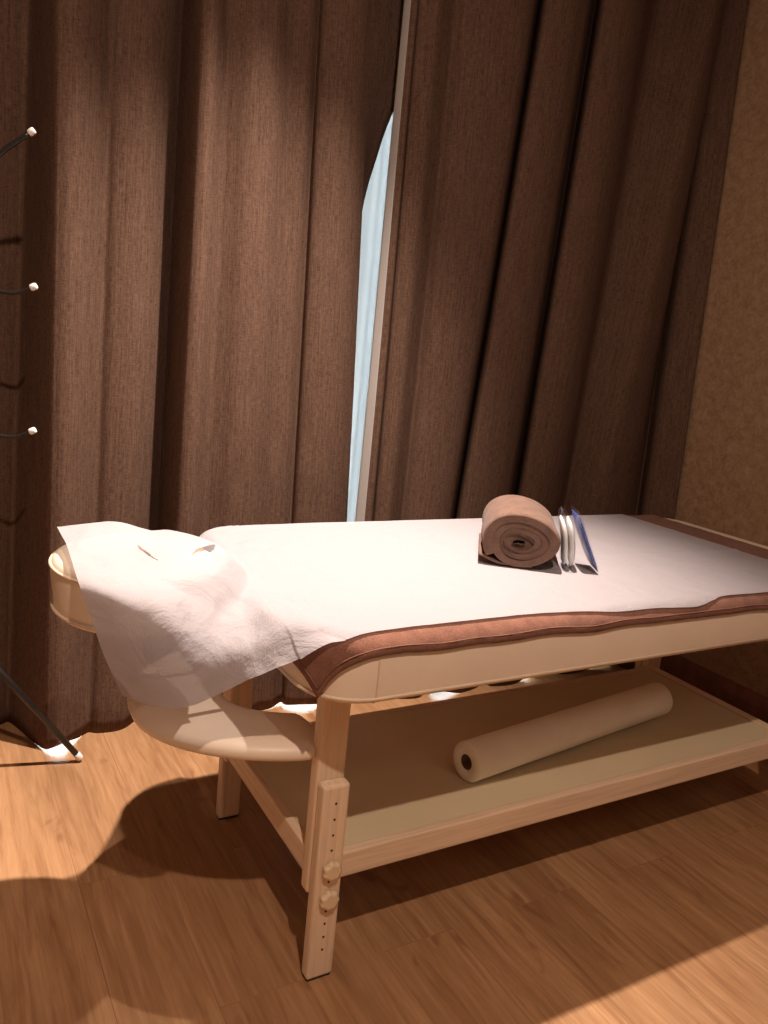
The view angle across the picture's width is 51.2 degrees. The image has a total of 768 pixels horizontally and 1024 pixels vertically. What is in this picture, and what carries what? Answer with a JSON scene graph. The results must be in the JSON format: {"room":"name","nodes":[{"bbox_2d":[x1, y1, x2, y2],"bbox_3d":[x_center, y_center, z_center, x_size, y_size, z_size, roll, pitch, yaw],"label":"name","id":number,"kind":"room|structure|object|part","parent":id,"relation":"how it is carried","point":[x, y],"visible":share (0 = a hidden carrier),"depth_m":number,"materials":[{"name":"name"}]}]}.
{"room":"massage room","nodes":[
{"label":"massage room","id":0,"kind":"room"},
{"bbox_2d":[0,664,767,1023],"bbox_3d":[0.268,1.195,1.210,4.250,0.100,4.650,-1,14,-30],"label":"floor","id":1,"kind":"structure","parent":0,"point":[126,897],"depth_m":1.93,"materials":[{"name":"brown wood"}]},
{"bbox_2d":[0,127,82,760],"bbox_3d":[-1.100,-0.180,2.047,0.293,1.945,0.622,13,14,31],"label":"coat rack","id":2,"kind":"object","parent":1,"relation":"on","point":[78,756],"visible":1,"depth_m":2.28,"materials":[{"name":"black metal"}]},
{"bbox_3d":[-1.058,0.504,2.295,0.350,0.481,0.018,-1,14,-28],"label":"leg","id":3,"kind":"part","parent":2,"relation":"part of","materials":[{"name":"metal"}]},
{"bbox_2d":[48,518,767,981],"bbox_3d":[0.274,0.492,2.187,2.214,0.860,0.849,-1,14,-30],"label":"massage table","id":4,"kind":"object","parent":1,"relation":"on","point":[345,793],"visible":0.54,"depth_m":1.88,"materials":[{"name":"beige wood"}]},
{"bbox_3d":[-0.379,0.433,2.120,0.065,0.484,0.034,-1,14,-30],"label":"leg","id":5,"kind":"part","parent":4,"relation":"part of","materials":[{"name":"brown wood"}]},
{"bbox_3d":[-0.278,0.677,1.900,0.022,0.059,0.493,-1,14,-30],"label":"shelf rail","id":6,"kind":"part","parent":4,"relation":"part of","materials":[{"name":"brown wood"}]},
{"bbox_3d":[-0.118,0.560,1.654,0.065,0.484,0.034,-1,14,-30],"label":"leg","id":7,"kind":"part","parent":4,"relation":"part of","materials":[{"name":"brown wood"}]},
{"bbox_3d":[-0.112,0.804,1.658,0.042,0.043,0.016,-1,14,-30],"label":"adjustment knob","id":8,"kind":"part","parent":4,"relation":"part of","materials":[{"name":"beige wood"}]},
{"bbox_3d":[-0.105,0.737,1.643,0.042,0.043,0.016,-1,14,-30],"label":"adjustment knob","id":9,"kind":"part","parent":4,"relation":"part of","materials":[{"name":"beige wood"}]},
{"bbox_2d":[57,514,767,707],"bbox_3d":[0.200,0.168,2.068,1.937,0.254,0.872,-1,14,-30],"label":"sheet","id":10,"kind":"object","parent":4,"relation":"on","point":[177,629],"visible":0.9,"depth_m":1.70,"materials":[{"name":"white fabric"}]},
{"bbox_2d":[478,495,560,567],"bbox_3d":[0.354,0.044,2.106,0.199,0.138,0.273,7,12,6],"label":"rolled towel","id":11,"kind":"object","parent":10,"relation":"on","point":[516,530],"visible":1,"depth_m":1.98,"materials":[{"name":"brown fabric"}]},
{"bbox_2d":[559,515,574,565],"bbox_3d":[0.462,0.065,2.036,0.054,0.142,0.108,7,12,8],"label":"packet","id":12,"kind":"object","parent":10,"relation":"on","point":[567,534],"visible":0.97,"depth_m":2.00,"materials":[{"name":"white"}]},
{"bbox_2d":[572,510,597,571],"bbox_3d":[0.510,0.068,2.037,0.071,0.146,0.108,6,12,-1],"label":"packet","id":13,"kind":"object","parent":10,"relation":"on","point":[577,520],"visible":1,"depth_m":2.01,"materials":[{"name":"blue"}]},
{"bbox_3d":[0.313,0.605,2.534,1.530,0.059,0.023,-1,14,-30],"label":"shelf rail","id":14,"kind":"part","parent":4,"relation":"part of","materials":[{"name":"brown wood"}]},
{"bbox_3d":[0.411,0.650,2.283,1.553,0.017,0.514,-1,14,-30],"label":"shelf panel","id":15,"kind":"part","parent":4,"relation":"part of","materials":[{"name":"beige wood"}]},
{"bbox_3d":[0.472,0.184,2.218,1.821,0.126,0.841,-1,14,-30],"label":"mattress","id":16,"kind":"part","parent":4,"relation":"part of","materials":[{"name":"white fabric"}]},
{"bbox_2d":[293,515,767,698],"bbox_3d":[0.426,0.177,2.189,1.735,0.124,0.854,-1,14,-30],"label":"blanket","id":17,"kind":"object","parent":4,"relation":"on","point":[319,667],"visible":0.22,"depth_m":1.61,"materials":[{"name":"brown fabric"}]},
{"bbox_3d":[0.573,0.726,2.078,1.547,0.059,0.023,-1,14,-30],"label":"shelf rail","id":18,"kind":"part","parent":4,"relation":"part of","materials":[{"name":"brown wood"}]},
{"bbox_2d":[453,682,672,781],"bbox_3d":[0.534,0.606,2.259,0.829,0.102,0.102,-4,15,-38],"label":"paper roll","id":19,"kind":"object","parent":4,"relation":"on","point":[481,757],"visible":1,"depth_m":2.16,"materials":[{"name":"white paper"}]},
{"bbox_3d":[1.001,0.402,2.918,0.065,0.484,0.034,-1,14,-30],"label":"leg","id":20,"kind":"part","parent":4,"relation":"part of","materials":[{"name":"brown wood"}]},
{"bbox_3d":[1.096,0.649,2.683,0.031,0.059,0.514,-1,14,-30],"label":"shelf rail","id":21,"kind":"part","parent":4,"relation":"part of","materials":[{"name":"brown wood"}]},
{"bbox_2d":[675,0,767,697],"bbox_3d":[2.228,-0.451,1.903,0.100,3.200,4.650,-1,14,-30],"label":"wall","id":22,"kind":"structure","parent":0,"point":[723,488],"depth_m":3.20,"materials":[{"name":"paint"}]},
{"bbox_2d":[659,655,767,723],"bbox_3d":[2.046,1.055,2.150,0.026,0.132,4.350,-1,14,-30],"label":"baseboard","id":23,"kind":"structure","parent":22,"relation":"attached to","point":[747,700],"depth_m":3.29,"materials":[{"name":"brown wood"}]},
{"bbox_3d":[0.594,-2.016,0.521,4.250,0.100,4.650,-1,14,-30],"label":"ceiling","id":24,"kind":"structure","parent":0,"visible":0},
{"bbox_3d":[-0.367,-2.368,2.172,4.050,0.094,0.470,-1,14,-30],"label":"trim","id":25,"kind":"structure","parent":24,"relation":"attached to","visible":0},
{"bbox_2d":[0,0,403,748],"bbox_3d":[-1.125,-0.785,2.114,2.658,3.100,0.309,0,13,-26],"label":"window curtain","id":26,"kind":"object","parent":25,"relation":"hanging from","point":[183,207],"visible":0.77,"depth_m":2.41,"materials":[{"name":"brown fabric"}]},
{"bbox_2d":[347,114,392,521],"bbox_3d":[-0.599,-0.985,2.576,3.960,2.800,0.046,-1,14,-30],"label":"sheer curtain","id":27,"kind":"object","parent":25,"relation":"hanging from","point":[374,202],"visible":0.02,"depth_m":2.94,"materials":[{"name":"white fabric"}]},
{"bbox_2d":[355,0,748,698],"bbox_3d":[0.705,-0.792,3.012,1.517,3.100,0.462,-4,16,-40],"label":"window curtain","id":28,"kind":"object","parent":25,"relation":"hanging from","point":[556,168],"visible":0.73,"depth_m":2.94,"materials":[{"name":"brown fabric"}]}
]}

